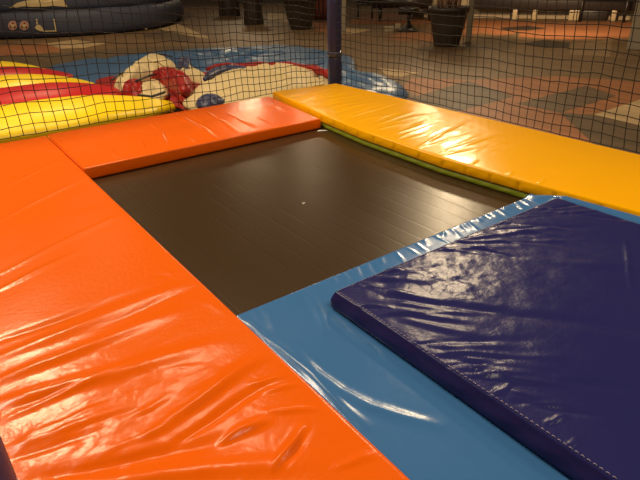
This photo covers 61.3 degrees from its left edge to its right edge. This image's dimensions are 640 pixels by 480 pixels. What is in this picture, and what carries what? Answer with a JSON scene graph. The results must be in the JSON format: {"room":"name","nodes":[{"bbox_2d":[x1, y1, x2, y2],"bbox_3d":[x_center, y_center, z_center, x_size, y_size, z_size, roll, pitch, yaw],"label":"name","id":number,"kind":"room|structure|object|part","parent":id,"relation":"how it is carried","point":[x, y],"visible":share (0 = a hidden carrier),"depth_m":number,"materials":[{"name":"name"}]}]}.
{"room":"indoor play area","nodes":[
{"label":"indoor play area","id":0,"kind":"room"},
{"bbox_2d":[0,0,639,154],"bbox_3d":[0.033,1.376,0.705,80.000,0.007,80.000,-20,32,-31],"label":"floor","id":1,"kind":"structure","parent":0,"point":[612,44],"depth_m":10.04,"materials":[{"name":"brown tile"}]},
{"bbox_2d":[0,436,17,479],"bbox_3d":[-0.429,0.155,0.540,0.151,2.350,0.151,-4,27,-5],"label":"post","id":2,"kind":"object","parent":1,"relation":"on","point":[7,472],"visible":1,"depth_m":0.62,"materials":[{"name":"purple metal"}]},
{"bbox_2d":[0,0,183,38],"bbox_3d":[-7.920,-6.532,15.627,8.636,1.554,5.533,-20,32,-31],"label":"pool","id":3,"kind":"object","parent":1,"relation":"on","point":[37,26],"visible":0.94,"depth_m":13.87,"materials":[{"name":"grey plastic"}]},
{"bbox_2d":[10,0,66,7],"bbox_3d":[-7.107,-5.941,13.565,1.375,0.206,0.078,-7,28,-11],"label":"print","id":4,"kind":"object","parent":3,"relation":"attached to","point":[16,3],"depth_m":13.55,"materials":[{"name":"brown"}]},
{"bbox_2d":[35,25,43,30],"bbox_3d":[-7.078,-5.333,13.596,0.193,0.159,0.021,-6,28,-10],"label":"print","id":5,"kind":"object","parent":3,"relation":"attached to","point":[37,27],"depth_m":13.60,"materials":[{"name":"brown"}]},
{"bbox_2d":[0,44,407,143],"bbox_3d":[-2.821,-2.152,7.269,8.691,0.415,6.104,-20,32,-31],"label":"castle","id":6,"kind":"object","parent":1,"relation":"on","point":[23,73],"visible":0.8,"depth_m":6.53,"materials":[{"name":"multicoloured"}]},
{"bbox_3d":[-2.349,-2.501,7.791,0.758,0.289,2.334,-1,27,0],"label":"cream panel","id":7,"kind":"part","parent":6,"relation":"part of","materials":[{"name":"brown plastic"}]},
{"bbox_3d":[-2.065,-1.871,6.657,0.374,0.148,1.054,-8,28,-13],"label":"cream panel","id":8,"kind":"part","parent":6,"relation":"part of","materials":[{"name":"brown plastic"}]},
{"bbox_3d":[-1.846,-2.378,7.649,0.247,0.139,1.529,-14,30,-23],"label":"cream panel","id":9,"kind":"part","parent":6,"relation":"part of","materials":[{"name":"brown plastic"}]},
{"bbox_3d":[-0.742,-1.946,6.627,2.132,0.274,1.820,-20,32,-31],"label":"cream panel","id":10,"kind":"part","parent":6,"relation":"part of","materials":[{"name":"brown plastic"}]},
{"bbox_2d":[301,63,407,98],"bbox_3d":[0.036,-2.219,7.422,1.484,0.273,2.969,-20,32,-31],"label":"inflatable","id":11,"kind":"object","parent":6,"relation":"on","point":[381,81],"depth_m":6.81,"materials":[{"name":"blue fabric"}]},
{"bbox_2d":[218,0,240,16],"bbox_3d":[-3.126,-8.129,18.472,0.850,0.860,0.850,-20,32,-31],"label":"planter","id":12,"kind":"object","parent":1,"relation":"on","point":[232,11],"visible":0.73,"depth_m":18.30,"materials":[{"name":"brown plastic"}]},
{"bbox_2d":[242,0,263,24],"bbox_3d":[-1.965,-6.775,15.775,0.670,0.860,0.670,-20,32,-31],"label":"planter","id":13,"kind":"object","parent":1,"relation":"on","point":[258,15],"visible":0.92,"depth_m":15.63,"materials":[{"name":"brown plastic"}]},
{"bbox_2d":[282,0,317,29],"bbox_3d":[-0.520,-6.023,14.326,0.951,0.780,0.951,-20,32,-31],"label":"planter","id":14,"kind":"object","parent":1,"relation":"on","point":[289,10],"visible":0.81,"depth_m":14.04,"materials":[{"name":"brown plastic"}]},
{"bbox_2d":[92,127,521,315],"bbox_3d":[0.071,-0.093,3.231,3.580,0.318,4.600,-20,32,-31],"label":"trampoline","id":15,"kind":"object","parent":1,"relation":"on","point":[236,219],"visible":0.41,"depth_m":3.06,"materials":[{"name":"black fabric"}]},
{"bbox_2d":[47,96,320,178],"bbox_3d":[-1.025,-0.916,4.433,2.062,0.094,1.072,-20,32,-31],"label":"pad","id":16,"kind":"object","parent":15,"relation":"on","point":[118,147],"visible":0.99,"depth_m":4.19,"materials":[{"name":"orange plastic"}]},
{"bbox_2d":[0,136,409,479],"bbox_3d":[-1.118,0.140,2.365,0.853,0.102,4.592,-20,32,-31],"label":"pad","id":17,"kind":"object","parent":15,"relation":"on","point":[117,362],"visible":1,"depth_m":1.73,"materials":[{"name":"orange plastic"}]},
{"bbox_2d":[237,194,639,479],"bbox_3d":[0.941,0.265,2.023,2.028,0.099,1.558,-20,32,-31],"label":"pad","id":18,"kind":"object","parent":15,"relation":"on","point":[426,431],"visible":0.39,"depth_m":1.69,"materials":[{"name":"blue plastic"}]},
{"bbox_2d":[330,198,639,479],"bbox_3d":[1.053,0.245,1.959,1.522,0.084,1.428,-20,32,-31],"label":"mat","id":19,"kind":"object","parent":18,"relation":"on","point":[530,318],"visible":1,"depth_m":1.84,"materials":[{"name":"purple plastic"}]},
{"bbox_2d":[273,83,639,215],"bbox_3d":[1.100,-0.677,3.826,1.014,0.128,4.640,-20,32,-31],"label":"pad","id":20,"kind":"object","parent":15,"relation":"on","point":[517,161],"visible":0.96,"depth_m":3.62,"materials":[{"name":"yellow plastic"}]},
{"bbox_2d":[313,0,326,19],"bbox_3d":[0.030,-7.802,15.755,0.686,2.580,0.112,5,28,13],"label":"curtain","id":21,"kind":"object","parent":1,"relation":"on","point":[322,12],"visible":0.39,"depth_m":16.19,"materials":[{"name":"brown fabric"}]},
{"bbox_2d":[327,0,341,84],"bbox_3d":[0.143,-2.385,5.471,0.160,2.350,0.160,-2,27,-1],"label":"post","id":22,"kind":"object","parent":1,"relation":"on","point":[333,10],"visible":0.73,"depth_m":5.57,"materials":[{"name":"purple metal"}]},
{"bbox_2d":[0,0,324,139],"bbox_3d":[-1.393,-1.882,4.429,3.603,1.684,0.084,-20,32,-31],"label":"safety net","id":23,"kind":"object","parent":22,"relation":"hanging from","point":[314,2],"visible":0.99,"depth_m":4.62,"materials":[{"name":"black fabric"}]},
{"bbox_2d":[336,0,639,152],"bbox_3d":[1.517,-1.465,3.787,0.069,1.349,4.496,-20,32,-32],"label":"safety net","id":24,"kind":"object","parent":22,"relation":"hanging from","point":[406,1],"visible":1,"depth_m":4.05,"materials":[{"name":"black fabric"}]},
{"bbox_2d":[356,0,372,18],"bbox_3d":[1.395,-7.343,16.628,0.540,0.950,0.470,1,27,4],"label":"dining chair","id":25,"kind":"object","parent":1,"relation":"on","point":[358,1],"visible":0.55,"depth_m":16.56,"materials":[{"name":"brown wood"}]},
{"bbox_3d":[1.396,-7.288,16.651,0.540,0.070,0.460,1,27,4],"label":"seat","id":26,"kind":"part","parent":25,"relation":"part of","materials":[{"name":"brown wood"}]},
{"bbox_2d":[384,26,393,31],"bbox_3d":[1.726,-5.274,13.482,0.220,0.120,0.100,-2,27,-1],"label":"block","id":27,"kind":"object","parent":1,"relation":"on","point":[385,30],"visible":0.92,"depth_m":13.44,"materials":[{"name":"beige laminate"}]},
{"bbox_2d":[373,0,432,20],"bbox_3d":[2.437,-6.915,15.973,1.800,0.740,0.900,2,27,7],"label":"dining table","id":28,"kind":"object","parent":1,"relation":"on","point":[423,8],"visible":0.71,"depth_m":15.60,"materials":[{"name":"brown wood"}]},
{"bbox_3d":[1.745,-6.596,15.800,0.070,0.360,0.070,2,27,7],"label":"leg","id":29,"kind":"part","parent":28,"relation":"part of","materials":[{"name":"brown wood"}]},
{"bbox_2d":[399,7,428,14],"bbox_3d":[2.811,-6.806,15.972,0.950,0.190,0.700,2,27,7],"label":"table","id":30,"kind":"object","parent":28,"relation":"attached to","point":[422,9],"depth_m":15.64,"materials":[{"name":"brown wood"}]},
{"bbox_2d":[398,7,418,31],"bbox_3d":[2.202,-5.474,13.380,0.520,0.550,0.520,-20,32,-31],"label":"stool","id":31,"kind":"object","parent":1,"relation":"on","point":[408,25],"visible":0.81,"depth_m":13.30,"materials":[{"name":"black metal"}]},
{"bbox_3d":[2.198,-5.652,13.289,0.500,0.150,0.500,-20,32,-31],"label":"seat","id":32,"kind":"part","parent":31,"relation":"part of","materials":[{"name":"brown wood"}]},
{"bbox_2d":[428,0,470,46],"bbox_3d":[2.554,-4.899,10.520,1.171,2.119,1.136,14,31,27],"label":"potted plant","id":33,"kind":"object","parent":1,"relation":"on","point":[443,20],"visible":0.83,"depth_m":10.61,"materials":[{"name":"brown plant"}]},
{"bbox_2d":[474,0,636,20],"bbox_3d":[6.523,-6.745,15.054,4.228,1.100,0.360,10,29,21],"label":"bench","id":34,"kind":"object","parent":1,"relation":"on","point":[618,5],"visible":0.81,"depth_m":14.87,"materials":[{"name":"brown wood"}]},
{"bbox_3d":[5.599,-6.489,15.508,0.120,0.270,0.100,10,29,21],"label":"leg","id":35,"kind":"part","parent":34,"relation":"part of","materials":[{"name":"beige laminate"}]},
{"bbox_3d":[6.094,-6.399,15.311,0.120,0.270,0.100,10,29,21],"label":"leg","id":36,"kind":"part","parent":34,"relation":"part of","materials":[{"name":"beige laminate"}]},
{"bbox_3d":[6.517,-6.638,15.088,4.228,0.360,0.320,10,29,21],"label":"seat","id":37,"kind":"part","parent":34,"relation":"part of","materials":[{"name":"brown wood"}]},
{"bbox_3d":[6.970,-6.242,14.962,0.120,0.270,0.100,10,29,21],"label":"leg","id":38,"kind":"part","parent":34,"relation":"part of","materials":[{"name":"beige laminate"}]},
{"bbox_3d":[7.095,-6.219,14.912,0.120,0.270,0.100,10,29,21],"label":"leg","id":39,"kind":"part","parent":34,"relation":"part of","materials":[{"name":"beige laminate"}]},
{"bbox_3d":[7.932,-6.068,14.578,0.120,0.270,0.100,10,29,21],"label":"leg","id":40,"kind":"part","parent":34,"relation":"part of","materials":[{"name":"beige laminate"}]},
{"bbox_2d":[578,0,628,21],"bbox_3d":[7.497,-6.156,14.254,1.164,0.740,0.460,10,29,21],"label":"table","id":41,"kind":"object","parent":1,"relation":"on","point":[582,2],"visible":0.94,"depth_m":14.33,"materials":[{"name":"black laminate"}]},
{"bbox_3d":[6.999,-6.214,14.435,0.060,0.700,0.045,10,29,21],"label":"leg","id":42,"kind":"part","parent":41,"relation":"part of","materials":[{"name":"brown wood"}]},
{"bbox_3d":[7.976,-6.038,14.046,0.060,0.700,0.045,10,29,21],"label":"leg","id":43,"kind":"part","parent":41,"relation":"part of","materials":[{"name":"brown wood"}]},
{"bbox_2d":[341,0,345,33],"bbox_3d":[0.547,-6.418,12.613,0.123,3.000,0.123,0,27,3],"label":"trim","id":44,"kind":"structure","parent":0,"point":[343,1],"depth_m":13.07,"materials":[{"name":"beige paint"}]},
{"bbox_2d":[465,0,474,41],"bbox_3d":[3.129,-5.571,10.837,0.128,3.000,0.128,6,28,13],"label":"trim","id":45,"kind":"structure","parent":0,"point":[471,2],"depth_m":11.29,"materials":[{"name":"beige paint"}]},
{"bbox_2d":[412,0,634,19],"bbox_3d":[7.758,-7.501,14.388,10.628,3.000,0.150,10,29,21],"label":"wall","id":46,"kind":"structure","parent":0,"point":[492,13],"depth_m":15.67,"materials":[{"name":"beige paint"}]},
{"bbox_2d":[626,0,639,49],"bbox_3d":[5.851,-4.910,9.420,0.260,3.000,0.260,13,30,26],"label":"trim","id":47,"kind":"structure","parent":0,"point":[636,33],"depth_m":9.89,"materials":[{"name":"beige paint"}]}
]}

